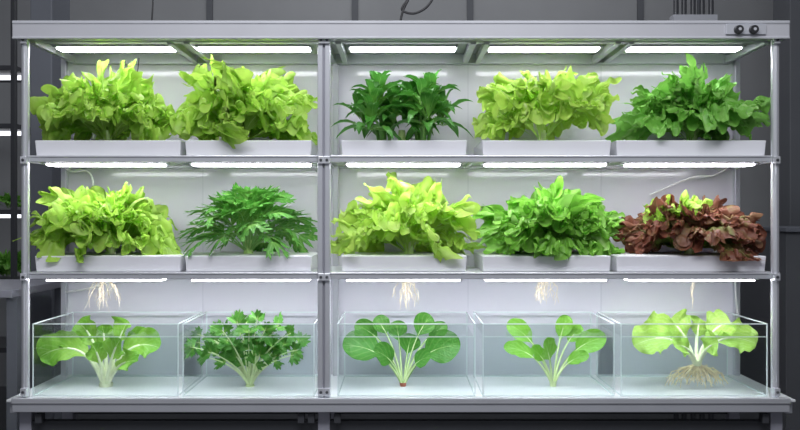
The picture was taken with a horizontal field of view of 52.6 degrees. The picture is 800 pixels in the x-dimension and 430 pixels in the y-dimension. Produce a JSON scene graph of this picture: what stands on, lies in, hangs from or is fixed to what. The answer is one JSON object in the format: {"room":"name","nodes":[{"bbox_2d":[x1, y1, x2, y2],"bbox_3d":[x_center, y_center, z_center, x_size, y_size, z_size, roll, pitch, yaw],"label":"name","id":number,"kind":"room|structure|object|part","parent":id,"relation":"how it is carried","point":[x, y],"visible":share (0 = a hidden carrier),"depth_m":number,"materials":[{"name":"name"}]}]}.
{"room":"indoor hydroponic farm","nodes":[
{"label":"indoor hydroponic farm","id":0,"kind":"room"},
{"bbox_2d":[0,386,724,429],"bbox_3d":[0.000,1.125,1.950,8.000,0.050,6.500,0,0,0],"label":"floor","id":1,"kind":"structure","parent":0,"point":[2,388],"depth_m":4.42,"materials":[{"name":"concrete"}]},
{"bbox_2d":[0,0,20,352],"bbox_3d":[-2.163,-0.050,4.179,0.538,2.300,0.382,0,0,0],"label":"rack","id":2,"kind":"object","parent":1,"relation":"on","point":[11,73],"visible":0.19,"depth_m":3.99,"materials":[{"name":"painted metal"},{"name":"aluminium"}]},
{"bbox_2d":[0,336,5,352],"bbox_3d":[-2.163,0.667,4.180,0.533,0.024,0.380,0,0,0],"label":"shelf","id":3,"kind":"object","parent":2,"relation":"attached to","point":[2,338],"depth_m":4.09,"materials":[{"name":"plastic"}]},
{"bbox_2d":[0,276,19,278],"bbox_3d":[-2.163,0.341,4.180,0.533,0.024,0.380,0,0,0],"label":"shelf","id":4,"kind":"object","parent":2,"relation":"attached to","point":[1,277],"depth_m":4.23,"materials":[{"name":"metal"}]},
{"bbox_2d":[0,249,20,276],"bbox_3d":[-2.014,0.245,4.149,0.327,0.156,0.298,0,0,-17],"label":"plant","id":5,"kind":"object","parent":2,"relation":"on","point":[5,259],"visible":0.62,"depth_m":4.14,"materials":[{"name":"green plant"}]},
{"bbox_2d":[0,192,20,208],"bbox_3d":[-2.030,-0.076,4.160,0.188,0.088,0.198,0,0,-43],"label":"plant","id":6,"kind":"object","parent":2,"relation":"on","point":[6,198],"visible":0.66,"depth_m":4.14,"materials":[{"name":"green plant"}]},
{"bbox_2d":[0,210,20,213],"bbox_3d":[-2.163,-0.015,4.180,0.533,0.024,0.380,0,0,0],"label":"light","id":7,"kind":"object","parent":2,"relation":"attached to","point":[1,211],"depth_m":3.99,"materials":[{"name":"plastic"}]},
{"bbox_2d":[0,123,20,130],"bbox_3d":[-2.163,-0.440,4.180,0.533,0.024,0.380,0,0,0],"label":"light","id":8,"kind":"object","parent":2,"relation":"attached to","point":[3,126],"depth_m":3.99,"materials":[{"name":"plastic"}]},
{"bbox_2d":[0,65,20,82],"bbox_3d":[-2.163,-0.726,4.180,0.533,0.024,0.380,0,0,0],"label":"light","id":9,"kind":"object","parent":2,"relation":"attached to","point":[6,71],"depth_m":4.06,"materials":[{"name":"plastic"}]},
{"bbox_3d":[-1.906,-0.050,4.000,0.024,2.300,0.024,0,0,0],"label":"post","id":10,"kind":"part","parent":2,"relation":"part of","materials":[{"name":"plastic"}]},
{"bbox_2d":[0,279,61,429],"bbox_3d":[-1.749,0.689,3.250,0.642,0.822,0.500,0,0,0],"label":"bench","id":11,"kind":"object","parent":1,"relation":"on","point":[10,289],"visible":0.54,"depth_m":3.02,"materials":[{"name":"grey metal"}]},
{"bbox_3d":[-1.448,0.704,3.040,0.040,0.792,0.040,0,0,0],"label":"leg","id":12,"kind":"part","parent":11,"relation":"part of","materials":[{"name":"grey metal"}]},
{"bbox_3d":[-1.448,0.704,3.460,0.040,0.792,0.040,0,0,0],"label":"leg","id":13,"kind":"part","parent":11,"relation":"part of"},
{"bbox_2d":[30,0,69,418],"bbox_3d":[-1.596,-0.400,3.700,0.098,3.000,0.200,0,0,0],"label":"support column","id":14,"kind":"structure","parent":1,"relation":"on","point":[45,68],"depth_m":3.60,"materials":[{"name":"black metal"}]},
{"bbox_2d":[6,21,795,429],"bbox_3d":[0.003,0.228,2.876,2.593,1.743,0.468,0,0,0],"label":"rack","id":15,"kind":"object","parent":1,"relation":"on","point":[327,59],"visible":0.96,"depth_m":3.01,"materials":[{"name":"metal"}]},
{"bbox_3d":[-1.248,0.008,2.700,0.026,1.197,0.028,0,0,0],"label":"post","id":16,"kind":"part","parent":15,"relation":"part of","materials":[{"name":"metal"}]},
{"bbox_3d":[-1.247,0.837,2.715,0.040,0.367,0.040,0,0,0],"label":"leg","id":17,"kind":"part","parent":15,"relation":"part of","materials":[{"name":"grey metal"}]},
{"bbox_3d":[-1.270,-0.005,3.067,0.020,1.223,0.025,0,0,0],"label":"post","id":18,"kind":"part","parent":15,"relation":"part of","materials":[{"name":"metal"}]},
{"bbox_3d":[-1.247,0.837,3.055,0.040,0.367,0.040,0,0,0],"label":"leg","id":19,"kind":"part","parent":15,"relation":"part of","materials":[{"name":"grey metal"}]},
{"bbox_2d":[65,167,93,185],"bbox_3d":[-1.200,-0.122,3.014,0.134,0.173,0.039,0,0,0],"label":"power cable","id":20,"kind":"object","parent":15,"relation":"hanging from","point":[88,172],"visible":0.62,"depth_m":3.00,"materials":[{"name":"white plastic"}]},
{"bbox_2d":[65,281,112,292],"bbox_3d":[-1.147,0.261,3.010,0.222,0.062,0.027,0,0,10],"label":"power cable","id":21,"kind":"object","parent":15,"relation":"hanging from","point":[107,281],"visible":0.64,"depth_m":3.00,"materials":[{"name":"white plastic"}]},
{"bbox_2d":[46,279,165,280],"bbox_3d":[-1.000,0.219,2.765,0.387,0.008,0.070,0,0,0],"label":"diffuser","id":22,"kind":"object","parent":15,"relation":"attached to","point":[46,279],"depth_m":2.73,"materials":[{"name":"white plastic"}]},
{"bbox_2d":[46,163,165,166],"bbox_3d":[-1.000,-0.171,2.765,0.387,0.008,0.070,0,0,0],"label":"diffuser","id":23,"kind":"object","parent":15,"relation":"attached to","point":[48,164],"depth_m":2.73,"materials":[{"name":"white plastic"}]},
{"bbox_2d":[35,140,185,154],"bbox_3d":[-0.984,-0.226,2.881,0.492,0.054,0.308,0,0,0],"label":"tray","id":24,"kind":"object","parent":15,"relation":"on","point":[43,147],"visible":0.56,"depth_m":2.73,"materials":[{"name":"plastic"}]},
{"bbox_2d":[30,59,174,139],"bbox_3d":[-1.038,-0.401,2.849,0.491,0.316,0.404,0,0,31],"label":"plant","id":25,"kind":"object","parent":24,"relation":"on","point":[119,104],"visible":1,"depth_m":2.80,"materials":[{"name":"green plant"}]},
{"bbox_3d":[-1.034,-0.274,2.865,0.034,0.051,0.036,0,0,0],"label":"stem","id":26,"kind":"part","parent":25,"relation":"part of","materials":[{"name":"green plant"}]},
{"bbox_2d":[56,47,175,51],"bbox_3d":[-0.993,-0.579,2.840,0.400,0.006,0.060,0,0,0],"label":"diffuser","id":27,"kind":"object","parent":15,"relation":"attached to","point":[64,49],"depth_m":2.82,"materials":[{"name":"white plastic"}]},
{"bbox_2d":[32,312,202,395],"bbox_3d":[-0.985,0.485,2.875,0.488,0.243,0.333,0,0,0],"label":"water tank","id":28,"kind":"object","parent":15,"relation":"on","point":[36,323],"visible":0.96,"depth_m":2.71,"materials":[{"name":"clear glass"}]},
{"bbox_2d":[36,315,160,387],"bbox_3d":[-1.059,0.507,2.855,0.428,0.294,0.152,0,0,5],"label":"plant","id":29,"kind":"object","parent":28,"relation":"in","point":[50,350],"visible":0.88,"depth_m":2.86,"materials":[{"name":"green plant"}]},
{"bbox_3d":[-1.045,0.525,2.876,0.255,0.229,0.092,0,0,13],"label":"stem","id":30,"kind":"part","parent":29,"relation":"part of","materials":[{"name":"plant"}]},
{"bbox_2d":[35,252,202,271],"bbox_3d":[-0.984,0.164,2.881,0.492,0.055,0.308,0,0,0],"label":"tray","id":31,"kind":"object","parent":15,"relation":"on","point":[133,261],"visible":0.8,"depth_m":2.73,"materials":[{"name":"plastic"}]},
{"bbox_2d":[13,182,182,311],"bbox_3d":[-1.041,0.116,2.856,0.590,0.460,0.396,0,0,0],"label":"plant","id":32,"kind":"object","parent":31,"relation":"on","point":[98,219],"visible":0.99,"depth_m":2.76,"materials":[{"name":"green plant"}]},
{"bbox_3d":[-1.023,0.114,2.865,0.034,0.051,0.036,0,0,0],"label":"stem","id":33,"kind":"part","parent":32,"relation":"part of","materials":[{"name":"green plant"}]},
{"bbox_2d":[151,0,153,20],"bbox_3d":[-0.917,-0.804,3.000,0.017,0.282,0.006,0,0,0],"label":"power cable","id":34,"kind":"object","parent":15,"relation":"on","point":[152,0],"visible":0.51,"depth_m":3.00,"materials":[{"name":"black rubber"}]},
{"bbox_2d":[182,312,317,395],"bbox_3d":[-0.507,0.485,2.875,0.442,0.243,0.333,0,0,0],"label":"water tank","id":35,"kind":"object","parent":15,"relation":"on","point":[184,323],"visible":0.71,"depth_m":2.71,"materials":[{"name":"clear glass"}]},
{"bbox_2d":[184,309,310,386],"bbox_3d":[-0.545,0.490,2.857,0.457,0.337,0.259,0,0,0],"label":"herb","id":36,"kind":"object","parent":35,"relation":"in","point":[230,349],"visible":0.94,"depth_m":2.81,"materials":[{"name":"green plant"}]},
{"bbox_2d":[191,279,310,280],"bbox_3d":[-0.505,0.219,2.765,0.397,0.008,0.070,0,0,0],"label":"diffuser","id":37,"kind":"object","parent":15,"relation":"attached to","point":[191,279],"depth_m":2.73,"materials":[{"name":"white plastic"}]},
{"bbox_2d":[191,163,310,166],"bbox_3d":[-0.505,-0.171,2.765,0.397,0.008,0.070,0,0,0],"label":"diffuser","id":38,"kind":"object","parent":15,"relation":"attached to","point":[193,164],"depth_m":2.73,"materials":[{"name":"white plastic"}]},
{"bbox_2d":[185,252,317,271],"bbox_3d":[-0.511,0.164,2.881,0.428,0.055,0.308,0,0,0],"label":"tray","id":39,"kind":"object","parent":15,"relation":"on","point":[217,261],"visible":0.85,"depth_m":2.73,"materials":[{"name":"plastic"}]},
{"bbox_2d":[175,182,317,259],"bbox_3d":[-0.537,0.018,2.863,0.521,0.265,0.389,0,0,0],"label":"herb","id":40,"kind":"object","parent":39,"relation":"on","point":[250,209],"visible":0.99,"depth_m":2.82,"materials":[{"name":"green plant"}]},
{"bbox_3d":[-0.536,0.114,2.865,0.034,0.051,0.036,0,0,0],"label":"stem","id":41,"kind":"part","parent":40,"relation":"part of","materials":[{"name":"green plant"}]},
{"bbox_2d":[185,140,317,155],"bbox_3d":[-0.511,-0.226,2.881,0.428,0.054,0.308,0,0,0],"label":"tray","id":42,"kind":"object","parent":15,"relation":"on","point":[193,147],"visible":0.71,"depth_m":2.73,"materials":[{"name":"plastic"}]},
{"bbox_2d":[167,54,317,148],"bbox_3d":[-0.545,-0.394,2.856,0.583,0.345,0.396,0,0,0],"label":"plant","id":43,"kind":"object","parent":42,"relation":"on","point":[229,104],"visible":0.99,"depth_m":2.77,"materials":[{"name":"green plant"}]},
{"bbox_2d":[198,47,310,51],"bbox_3d":[-0.508,-0.579,2.840,0.383,0.006,0.060,0,0,0],"label":"diffuser","id":44,"kind":"object","parent":15,"relation":"attached to","point":[200,49],"depth_m":2.82,"materials":[{"name":"white plastic"}]},
{"bbox_3d":[-0.253,0.008,2.700,0.041,1.197,0.030,0,0,0],"label":"post","id":45,"kind":"part","parent":15,"relation":"part of","materials":[{"name":"metal"}]},
{"bbox_3d":[-0.253,0.837,2.715,0.040,0.367,0.040,0,0,0],"label":"leg","id":46,"kind":"part","parent":15,"relation":"part of","materials":[{"name":"grey metal"}]},
{"bbox_3d":[-0.243,-0.005,3.067,0.020,1.223,0.025,0,0,0],"label":"post","id":47,"kind":"part","parent":15,"relation":"part of","materials":[{"name":"metal"}]},
{"bbox_3d":[0.000,-0.593,2.900,2.487,0.047,0.360,0,0,0],"label":"frame","id":48,"kind":"part","parent":15,"relation":"part of","materials":[{"name":"metal"}]},
{"bbox_2d":[29,265,770,278],"bbox_3d":[0.001,0.203,2.888,2.525,0.022,0.382,0,0,0],"label":"shelf","id":49,"kind":"object","parent":15,"relation":"attached to","point":[472,272],"depth_m":2.70,"materials":[{"name":"metal"}]},
{"bbox_2d":[29,155,770,168],"bbox_3d":[0.001,-0.188,2.888,2.525,0.022,0.382,0,0,0],"label":"shelf","id":50,"kind":"object","parent":15,"relation":"attached to","point":[69,161],"depth_m":2.70,"materials":[{"name":"metal"}]},
{"bbox_3d":[0.002,-0.015,3.083,2.544,1.243,0.010,0,0,0],"label":"panel","id":51,"kind":"part","parent":15,"relation":"part of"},
{"bbox_3d":[0.003,0.789,2.890,2.540,0.272,0.380,0,0,0],"label":"frame","id":52,"kind":"part","parent":15,"relation":"part of","materials":[{"name":"metal"}]},
{"bbox_2d":[350,47,455,51],"bbox_3d":[0.010,-0.579,2.840,0.367,0.006,0.060,0,0,0],"label":"light","id":53,"kind":"object","parent":15,"relation":"attached to","point":[352,49],"depth_m":2.82,"materials":[{"name":"white plastic"}]},
{"bbox_2d":[347,279,459,280],"bbox_3d":[0.012,0.219,2.765,0.383,0.008,0.070,0,0,0],"label":"diffuser","id":54,"kind":"object","parent":15,"relation":"attached to","point":[347,279],"depth_m":2.73,"materials":[{"name":"white plastic"}]},
{"bbox_2d":[347,163,459,166],"bbox_3d":[0.012,-0.171,2.765,0.383,0.008,0.070,0,0,0],"label":"diffuser","id":55,"kind":"object","parent":15,"relation":"attached to","point":[348,164],"depth_m":2.73,"materials":[{"name":"white plastic"}]},
{"bbox_2d":[341,252,466,271],"bbox_3d":[0.013,0.164,2.881,0.424,0.055,0.308,0,0,0],"label":"tray","id":56,"kind":"object","parent":15,"relation":"on","point":[359,261],"visible":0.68,"depth_m":2.73,"materials":[{"name":"plastic"}]},
{"bbox_2d":[331,172,486,308],"bbox_3d":[0.026,0.091,2.856,0.575,0.495,0.396,0,0,0],"label":"plant","id":57,"kind":"object","parent":56,"relation":"in","point":[420,212],"visible":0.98,"depth_m":2.79,"materials":[{"name":"green plant"}]},
{"bbox_3d":[0.032,0.114,2.865,0.034,0.051,0.036,0,0,0],"label":"stem","id":58,"kind":"part","parent":57,"relation":"part of","materials":[{"name":"green plant"}]},
{"bbox_2d":[341,140,466,154],"bbox_3d":[0.013,-0.226,2.881,0.424,0.054,0.308,0,0,0],"label":"tray","id":59,"kind":"object","parent":15,"relation":"on","point":[349,147],"visible":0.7,"depth_m":2.73,"materials":[{"name":"plastic"}]},
{"bbox_2d":[331,69,472,139],"bbox_3d":[0.013,-0.380,2.844,0.451,0.274,0.435,0,0,-30],"label":"herb","id":60,"kind":"object","parent":59,"relation":"on","point":[418,99],"visible":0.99,"depth_m":2.81,"materials":[{"name":"green plant"}]},
{"bbox_3d":[0.006,-0.274,2.865,0.034,0.051,0.036,0,0,0],"label":"stem","id":61,"kind":"part","parent":60,"relation":"part of","materials":[{"name":"green plant"}]},
{"bbox_2d":[337,312,475,395],"bbox_3d":[0.022,0.485,2.875,0.462,0.243,0.333,0,0,0],"label":"water tank","id":62,"kind":"object","parent":15,"relation":"on","point":[338,323],"visible":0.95,"depth_m":2.71,"materials":[{"name":"clear glass"}]},
{"bbox_2d":[343,312,459,386],"bbox_3d":[0.005,0.493,2.857,0.415,0.289,0.147,0,0,0],"label":"plant","id":63,"kind":"object","parent":62,"relation":"in","point":[438,349],"visible":0.9,"depth_m":2.87,"materials":[{"name":"green plant"}]},
{"bbox_3d":[0.010,0.497,2.875,0.254,0.208,0.101,0,0,0],"label":"stem","id":64,"kind":"part","parent":63,"relation":"part of","materials":[{"name":"green plant"}]},
{"bbox_2d":[399,0,432,20],"bbox_3d":[0.080,-0.800,3.000,0.182,0.291,0.009,0,0,0],"label":"power cable","id":65,"kind":"object","parent":15,"relation":"on","point":[405,3],"visible":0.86,"depth_m":3.00,"materials":[{"name":"black rubber"}]},
{"bbox_2d":[474,252,610,271],"bbox_3d":[0.494,0.164,2.881,0.434,0.055,0.308,0,0,0],"label":"tray","id":66,"kind":"object","parent":15,"relation":"on","point":[519,261],"visible":0.78,"depth_m":2.73,"materials":[{"name":"plastic"}]},
{"bbox_2d":[472,175,624,302],"bbox_3d":[0.533,0.093,2.856,0.559,0.457,0.396,0,0,0],"label":"plant","id":67,"kind":"object","parent":66,"relation":"on","point":[546,223],"visible":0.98,"depth_m":2.75,"materials":[{"name":"green plant"}]},
{"bbox_2d":[474,140,610,154],"bbox_3d":[0.494,-0.226,2.881,0.434,0.054,0.308,0,0,0],"label":"tray","id":68,"kind":"object","parent":15,"relation":"on","point":[485,147],"visible":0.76,"depth_m":2.73,"materials":[{"name":"plastic"}]},
{"bbox_2d":[472,65,621,139],"bbox_3d":[0.514,-0.386,2.856,0.508,0.274,0.396,0,0,0],"label":"plant","id":69,"kind":"object","parent":68,"relation":"on","point":[511,106],"visible":0.98,"depth_m":2.77,"materials":[{"name":"green plant"}]},
{"bbox_3d":[0.502,-0.274,2.865,0.034,0.051,0.036,0,0,0],"label":"stem","id":70,"kind":"part","parent":69,"relation":"part of","materials":[{"name":"green plant"}]},
{"bbox_2d":[473,312,614,395],"bbox_3d":[0.497,0.485,2.875,0.442,0.243,0.333,0,0,0],"label":"water tank","id":71,"kind":"object","parent":15,"relation":"on","point":[590,323],"visible":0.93,"depth_m":2.71,"materials":[{"name":"clear glass"}]},
{"bbox_2d":[504,315,606,386],"bbox_3d":[0.546,0.498,2.841,0.361,0.279,0.145,0,0,0],"label":"plant","id":72,"kind":"object","parent":71,"relation":"in","point":[584,345],"visible":0.9,"depth_m":2.86,"materials":[{"name":"green plant"}]},
{"bbox_3d":[0.547,0.512,2.861,0.215,0.213,0.087,0,0,-6],"label":"stem","id":73,"kind":"part","parent":72,"relation":"part of","materials":[{"name":"green plant"}]},
{"bbox_2d":[488,47,599,51],"bbox_3d":[0.503,-0.579,2.840,0.380,0.006,0.060,0,0,0],"label":"diffuser","id":74,"kind":"object","parent":15,"relation":"attached to","point":[490,49],"depth_m":2.82,"materials":[{"name":"white plastic"}]},
{"bbox_2d":[484,279,606,280],"bbox_3d":[0.493,0.219,2.765,0.407,0.008,0.070,0,0,0],"label":"diffuser","id":75,"kind":"object","parent":15,"relation":"attached to","point":[484,279],"depth_m":2.73,"materials":[{"name":"white plastic"}]},
{"bbox_2d":[484,163,606,166],"bbox_3d":[0.493,-0.171,2.765,0.407,0.008,0.070,0,0,0],"label":"diffuser","id":76,"kind":"object","parent":15,"relation":"attached to","point":[485,164],"depth_m":2.73,"materials":[{"name":"white plastic"}]},
{"bbox_2d":[596,312,767,395],"bbox_3d":[0.984,0.485,2.875,0.492,0.243,0.333,0,0,0],"label":"water tank","id":77,"kind":"object","parent":15,"relation":"on","point":[597,313],"visible":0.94,"depth_m":2.71,"materials":[{"name":"clear glass"}]},
{"bbox_2d":[632,309,757,387],"bbox_3d":[1.020,0.465,2.808,0.436,0.272,0.150,0,0,-7],"label":"plant","id":78,"kind":"object","parent":77,"relation":"in","point":[646,345],"visible":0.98,"depth_m":2.81,"materials":[{"name":"green plant"}]},
{"bbox_3d":[1.025,0.456,2.827,0.278,0.138,0.101,0,0,0],"label":"stem","id":79,"kind":"part","parent":78,"relation":"part of","materials":[{"name":"green plant"}]},
{"bbox_2d":[626,47,741,51],"bbox_3d":[0.993,-0.579,2.840,0.387,0.006,0.060,0,0,0],"label":"diffuser","id":80,"kind":"object","parent":15,"relation":"attached to","point":[632,49],"depth_m":2.82,"materials":[{"name":"white plastic"}]},
{"bbox_2d":[610,252,765,271],"bbox_3d":[0.981,0.164,2.881,0.505,0.055,0.308,0,0,0],"label":"tray","id":81,"kind":"object","parent":15,"relation":"on","point":[652,261],"visible":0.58,"depth_m":2.73,"materials":[{"name":"plastic"}]},
{"bbox_2d":[613,190,766,307],"bbox_3d":[1.012,0.124,2.856,0.523,0.417,0.396,0,0,0],"label":"plant","id":82,"kind":"object","parent":81,"relation":"in","point":[692,226],"visible":0.99,"depth_m":2.76,"materials":[{"name":"brown plant"}]},
{"bbox_3d":[1.024,0.114,2.865,0.034,0.051,0.036,0,0,0],"label":"stem","id":83,"kind":"part","parent":82,"relation":"part of","materials":[{"name":"green plant"}]},
{"bbox_2d":[610,140,765,154],"bbox_3d":[0.981,-0.226,2.881,0.505,0.054,0.308,0,0,0],"label":"tray","id":84,"kind":"object","parent":15,"relation":"on","point":[619,147],"visible":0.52,"depth_m":2.73,"materials":[{"name":"plastic"}]},
{"bbox_2d":[605,53,770,141],"bbox_3d":[1.035,-0.397,2.856,0.574,0.313,0.396,0,0,0],"label":"plant","id":85,"kind":"object","parent":84,"relation":"on","point":[693,107],"visible":1,"depth_m":2.78,"materials":[{"name":"green plant"}]},
{"bbox_2d":[650,167,728,195],"bbox_3d":[1.095,-0.137,3.016,0.319,0.129,0.045,0,0,2],"label":"power cable","id":86,"kind":"object","parent":15,"relation":"hanging from","point":[723,170],"visible":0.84,"depth_m":3.00,"materials":[{"name":"white plastic"}]},
{"bbox_2d":[624,279,754,280],"bbox_3d":[0.985,0.219,2.765,0.423,0.008,0.070,0,0,0],"label":"diffuser","id":87,"kind":"object","parent":15,"relation":"attached to","point":[624,279],"depth_m":2.73,"materials":[{"name":"white plastic"}]},
{"bbox_2d":[624,163,754,166],"bbox_3d":[0.985,-0.171,2.765,0.423,0.008,0.070,0,0,0],"label":"diffuser","id":88,"kind":"object","parent":15,"relation":"attached to","point":[625,164],"depth_m":2.73,"materials":[{"name":"white plastic"}]},
{"bbox_3d":[1.253,0.837,3.055,0.040,0.367,0.040,0,0,0],"label":"leg","id":89,"kind":"part","parent":15,"relation":"part of","materials":[{"name":"grey metal"}]},
{"bbox_2d":[734,281,738,314],"bbox_3d":[1.266,0.305,3.044,0.025,0.152,0.009,0,0,-33],"label":"power cable","id":90,"kind":"object","parent":15,"relation":"hanging from","point":[735,290],"visible":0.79,"depth_m":3.04,"materials":[{"name":"white plastic"}]},
{"bbox_3d":[1.274,-0.005,3.067,0.020,1.223,0.025,0,0,0],"label":"post","id":91,"kind":"part","parent":15,"relation":"part of","materials":[{"name":"metal"}]},
{"bbox_3d":[1.110,-0.608,2.650,0.030,0.030,0.016,0,0,0],"label":"knob","id":92,"kind":"part","parent":15,"relation":"part of","materials":[{"name":"black plastic"}]},
{"bbox_3d":[1.136,-0.610,2.662,0.131,0.033,0.008,0,0,0],"label":"control panel","id":93,"kind":"part","parent":15,"relation":"part of","materials":[{"name":"metal"}]},
{"bbox_3d":[1.159,-0.608,2.650,0.030,0.030,0.016,0,0,0],"label":"knob","id":94,"kind":"part","parent":15,"relation":"part of","materials":[{"name":"black plastic"}]},
{"bbox_3d":[1.253,0.837,2.715,0.040,0.367,0.040,0,0,0],"label":"leg","id":95,"kind":"part","parent":15,"relation":"part of","materials":[{"name":"grey metal"}]},
{"bbox_3d":[1.250,0.008,2.700,0.026,1.197,0.028,0,0,0],"label":"post","id":96,"kind":"part","parent":15,"relation":"part of","materials":[{"name":"metal"}]},
{"bbox_2d":[669,0,717,418],"bbox_3d":[1.488,-0.450,4.110,0.223,3.100,0.060,0,0,0],"label":"rack","id":97,"kind":"object","parent":1,"relation":"on","point":[676,16],"visible":0.07,"depth_m":4.09,"materials":[{"name":"metal"}]},
{"bbox_2d":[740,226,799,429],"bbox_3d":[2.111,0.578,3.850,0.810,1.044,0.540,0,0,0],"label":"storage cabinet","id":98,"kind":"object","parent":1,"relation":"on","point":[755,296],"visible":0.46,"depth_m":3.63,"materials":[{"name":"black metal"}]},
{"bbox_2d":[773,0,799,225],"bbox_3d":[2.129,-0.400,4.400,0.117,3.000,0.200,0,0,0],"label":"wall","id":99,"kind":"structure","parent":1,"relation":"on","point":[783,10],"depth_m":4.31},
{"bbox_2d":[0,0,772,385],"bbox_3d":[0.000,-0.500,5.250,8.000,3.200,0.100,0,0,0],"label":"wall","id":100,"kind":"structure","parent":0,"point":[755,67],"depth_m":5.20,"materials":[{"name":"grey paint"}]},
{"bbox_2d":[206,0,212,20],"bbox_3d":[-1.220,-0.500,5.192,0.040,3.200,0.015,0,0,0],"label":"trim","id":101,"kind":"structure","parent":100,"relation":"attached to","point":[209,3],"depth_m":5.18,"materials":[{"name":"grey metal"}]},
{"bbox_2d":[352,0,357,20],"bbox_3d":[-0.289,-0.500,5.192,0.040,3.200,0.015,0,0,0],"label":"trim","id":102,"kind":"structure","parent":100,"relation":"attached to","point":[354,2],"depth_m":5.18,"materials":[{"name":"grey metal"}]},
{"bbox_2d":[467,0,472,20],"bbox_3d":[0.449,-0.500,5.192,0.040,3.200,0.015,0,0,0],"label":"trim","id":103,"kind":"structure","parent":100,"relation":"attached to","point":[469,2],"depth_m":5.18,"materials":[{"name":"grey metal"}]},
{"bbox_2d":[637,0,643,20],"bbox_3d":[1.541,-0.500,5.192,0.040,3.200,0.015,0,0,0],"label":"trim","id":104,"kind":"structure","parent":100,"relation":"attached to","point":[640,3],"depth_m":5.18,"materials":[{"name":"grey metal"}]}
]}

